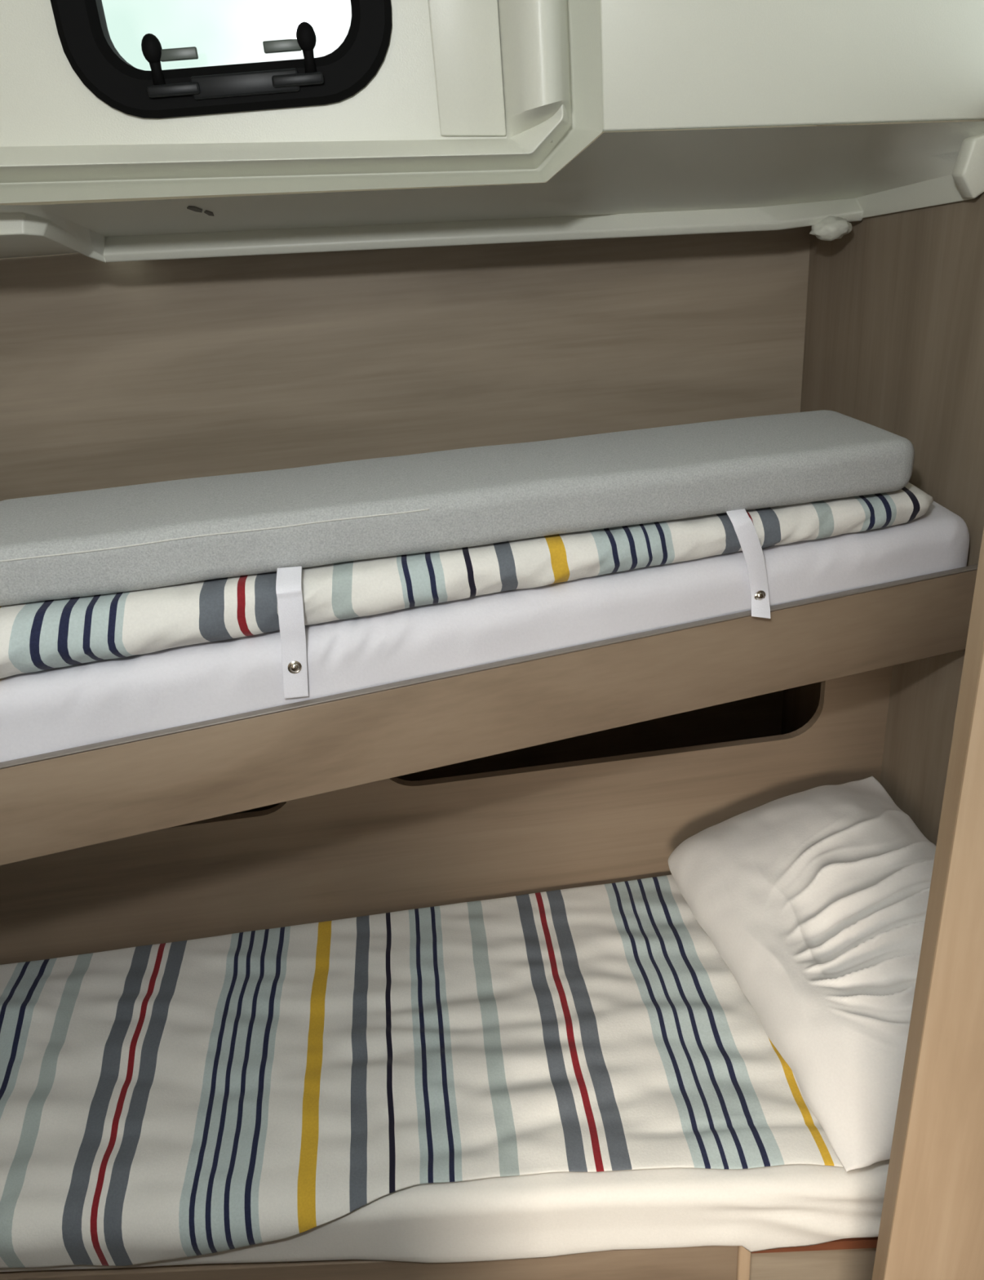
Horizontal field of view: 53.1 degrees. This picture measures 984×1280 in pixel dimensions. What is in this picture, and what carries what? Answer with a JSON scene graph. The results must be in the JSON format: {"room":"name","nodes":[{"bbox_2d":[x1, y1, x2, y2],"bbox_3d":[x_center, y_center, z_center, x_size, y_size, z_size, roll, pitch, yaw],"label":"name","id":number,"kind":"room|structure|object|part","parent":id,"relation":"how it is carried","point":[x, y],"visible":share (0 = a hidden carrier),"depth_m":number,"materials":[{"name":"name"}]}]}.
{"room":"ship interior","nodes":[
{"label":"ship interior","id":0,"kind":"room"},
{"bbox_2d":[0,124,817,814],"bbox_3d":[-0.253,-0.060,2.049,1.870,1.750,0.030,-7,26,-4],"label":"wall","id":1,"kind":"structure","parent":0,"point":[124,373],"depth_m":1.82,"materials":[{"name":"beige wood"}]},
{"bbox_2d":[0,564,978,865],"bbox_3d":[-0.233,-0.019,1.490,1.824,0.127,1.005,-7,26,-4],"label":"bunk","id":2,"kind":"object","parent":1,"relation":"attached to","point":[52,802],"visible":0.42,"depth_m":1.22,"materials":[{"name":"beige wood"}]},
{"bbox_2d":[275,566,308,698],"bbox_3d":[-0.230,-0.007,1.137,0.041,0.149,0.046,-7,26,-4],"label":"strap","id":3,"kind":"object","parent":2,"relation":"attached to","point":[288,583],"visible":1,"depth_m":1.12,"materials":[{"name":"fabric"}]},
{"bbox_2d":[0,501,969,762],"bbox_3d":[-0.231,-0.034,1.395,1.812,0.193,0.813,-7,26,-4],"label":"mattress","id":4,"kind":"object","parent":2,"relation":"on","point":[54,709],"visible":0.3,"depth_m":1.19,"materials":[{"name":"white fabric"}]},
{"bbox_2d":[0,482,933,678],"bbox_3d":[-0.231,-0.080,1.209,1.764,0.092,0.223,-12,27,-13],"label":"duvet","id":5,"kind":"object","parent":4,"relation":"on","point":[42,635],"visible":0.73,"depth_m":1.15,"materials":[{"name":"fabric"}]},
{"bbox_2d":[0,409,915,606],"bbox_3d":[-0.036,-0.184,1.254,1.166,0.104,0.218,-10,26,-10],"label":"seat cushion","id":6,"kind":"object","parent":5,"relation":"on","point":[167,533],"visible":1,"depth_m":1.18,"materials":[{"name":"grey fabric"}]},
{"bbox_3d":[-0.201,0.071,1.160,1.853,0.003,0.012,-11,27,-12],"label":"edge trim","id":7,"kind":"part","parent":2,"relation":"part of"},
{"bbox_2d":[726,508,770,618],"bbox_3d":[0.328,-0.102,1.260,0.055,0.143,0.063,-7,26,-4],"label":"strap","id":8,"kind":"object","parent":2,"relation":"attached to","point":[744,528],"visible":0.94,"depth_m":1.25,"materials":[{"name":"fabric"}]},
{"bbox_2d":[0,665,893,964],"bbox_3d":[-0.205,0.337,1.725,1.830,0.716,0.016,-7,26,-4],"label":"wall","id":9,"kind":"structure","parent":0,"point":[394,844],"depth_m":1.73,"materials":[{"name":"beige wood"}]},
{"bbox_2d":[0,0,983,262],"bbox_3d":[-0.406,-0.786,1.338,2.122,0.622,0.587,-7,26,-4],"label":"ceiling","id":10,"kind":"structure","parent":0,"point":[463,92],"depth_m":1.21,"materials":[{"name":"white plastic"}]},
{"bbox_2d":[50,0,391,118],"bbox_3d":[-0.311,-0.768,1.113,0.380,0.302,0.058,-7,26,-4],"label":"window","id":11,"kind":"structure","parent":10,"relation":"in","point":[87,45],"depth_m":1.15,"materials":[{"name":"black plastic"}]},
{"bbox_3d":[-0.390,-0.676,1.127,0.023,0.031,0.022,-7,26,-4],"label":"knob","id":12,"kind":"part","parent":11,"relation":"part of","materials":[{"name":"black plastic"}]},
{"bbox_3d":[-0.370,-0.640,1.145,0.060,0.012,0.011,-7,26,-4],"label":"hinge plate","id":13,"kind":"part","parent":11,"relation":"part of","materials":[{"name":"grey plastic"}]},
{"bbox_3d":[-0.361,-0.674,1.132,0.043,0.012,0.007,-7,26,-4],"label":"lever","id":14,"kind":"part","parent":11,"relation":"part of","materials":[{"name":"grey metal"}]},
{"bbox_3d":[-0.289,-0.651,1.153,0.125,0.024,0.007,-7,26,-4],"label":"rail","id":15,"kind":"part","parent":11,"relation":"part of","materials":[{"name":"grey plastic"}]},
{"bbox_3d":[-0.243,-0.688,1.140,0.043,0.012,0.007,-7,26,-4],"label":"lever","id":16,"kind":"part","parent":11,"relation":"part of","materials":[{"name":"grey metal"}]},
{"bbox_3d":[-0.228,-0.657,1.154,0.060,0.012,0.011,-7,26,-4],"label":"hinge plate","id":17,"kind":"part","parent":11,"relation":"part of","materials":[{"name":"grey plastic"}]},
{"bbox_3d":[-0.215,-0.697,1.138,0.023,0.031,0.022,-7,26,-4],"label":"knob","id":18,"kind":"part","parent":11,"relation":"part of","materials":[{"name":"black plastic"}]},
{"bbox_3d":[-0.575,-0.751,1.099,1.275,0.449,0.020,-7,26,-4],"label":"window panel","id":19,"kind":"part","parent":10,"relation":"part of","materials":[{"name":"white plastic"}]},
{"bbox_3d":[-0.523,-0.732,1.101,1.293,0.492,0.080,-7,26,-4],"label":"bead moulding","id":20,"kind":"part","parent":10,"relation":"part of","materials":[{"name":"white plastic"}]},
{"bbox_3d":[0.382,-0.843,1.137,0.532,0.467,0.020,-7,26,-4],"label":"smooth panel","id":21,"kind":"part","parent":10,"relation":"part of","materials":[{"name":"white plastic"}]},
{"bbox_2d":[781,119,983,845],"bbox_3d":[0.717,0.114,1.554,0.030,1.720,1.215,-7,26,-4],"label":"wall","id":22,"kind":"structure","parent":0,"point":[895,333],"depth_m":1.54,"materials":[{"name":"beige wood"}]},
{"bbox_3d":[0.164,1.862,0.103,2.100,0.050,5.350,-7,26,-4],"label":"floor","id":23,"kind":"structure","parent":0,"visible":0},
{"bbox_2d":[0,1236,878,1279],"bbox_3d":[-0.132,0.906,1.628,1.824,0.370,0.659,-7,26,-4],"label":"bed base","id":24,"kind":"object","parent":23,"relation":"on","point":[854,1258],"visible":0.13,"depth_m":1.36,"materials":[{"name":"beige wood"}]},
{"bbox_3d":[-0.339,1.008,1.438,1.375,0.328,0.022,-4,26,2],"label":"panel","id":25,"kind":"part","parent":24,"relation":"part of","materials":[{"name":"beige wood"}]},
{"bbox_2d":[0,1159,889,1271],"bbox_3d":[-0.147,0.698,1.515,1.814,0.124,0.659,-7,26,-4],"label":"mattress","id":26,"kind":"object","parent":24,"relation":"on","point":[562,1213],"visible":0.23,"depth_m":1.29,"materials":[{"name":"white fabric"}]},
{"bbox_2d":[0,874,844,1267],"bbox_3d":[-0.294,0.664,1.506,1.509,0.104,0.603,-7,26,-4],"label":"duvet","id":27,"kind":"object","parent":26,"relation":"on","point":[177,1100],"visible":0.97,"depth_m":1.45,"materials":[{"name":"multicoloured fabric"}]},
{"bbox_2d":[668,776,936,1172],"bbox_3d":[0.528,0.442,1.481,0.398,0.199,0.614,-7,26,-4],"label":"pillow","id":28,"kind":"object","parent":26,"relation":"on","point":[815,900],"visible":0.88,"depth_m":1.45,"materials":[{"name":"white fabric"}]},
{"bbox_2d":[871,527,983,1279],"bbox_3d":[0.581,0.217,0.879,0.388,2.150,0.021,-7,26,-4],"label":"panel","id":29,"kind":"object","parent":23,"relation":"on","point":[932,1224],"visible":1,"depth_m":0.94,"materials":[{"name":"brown wood"}]}
]}

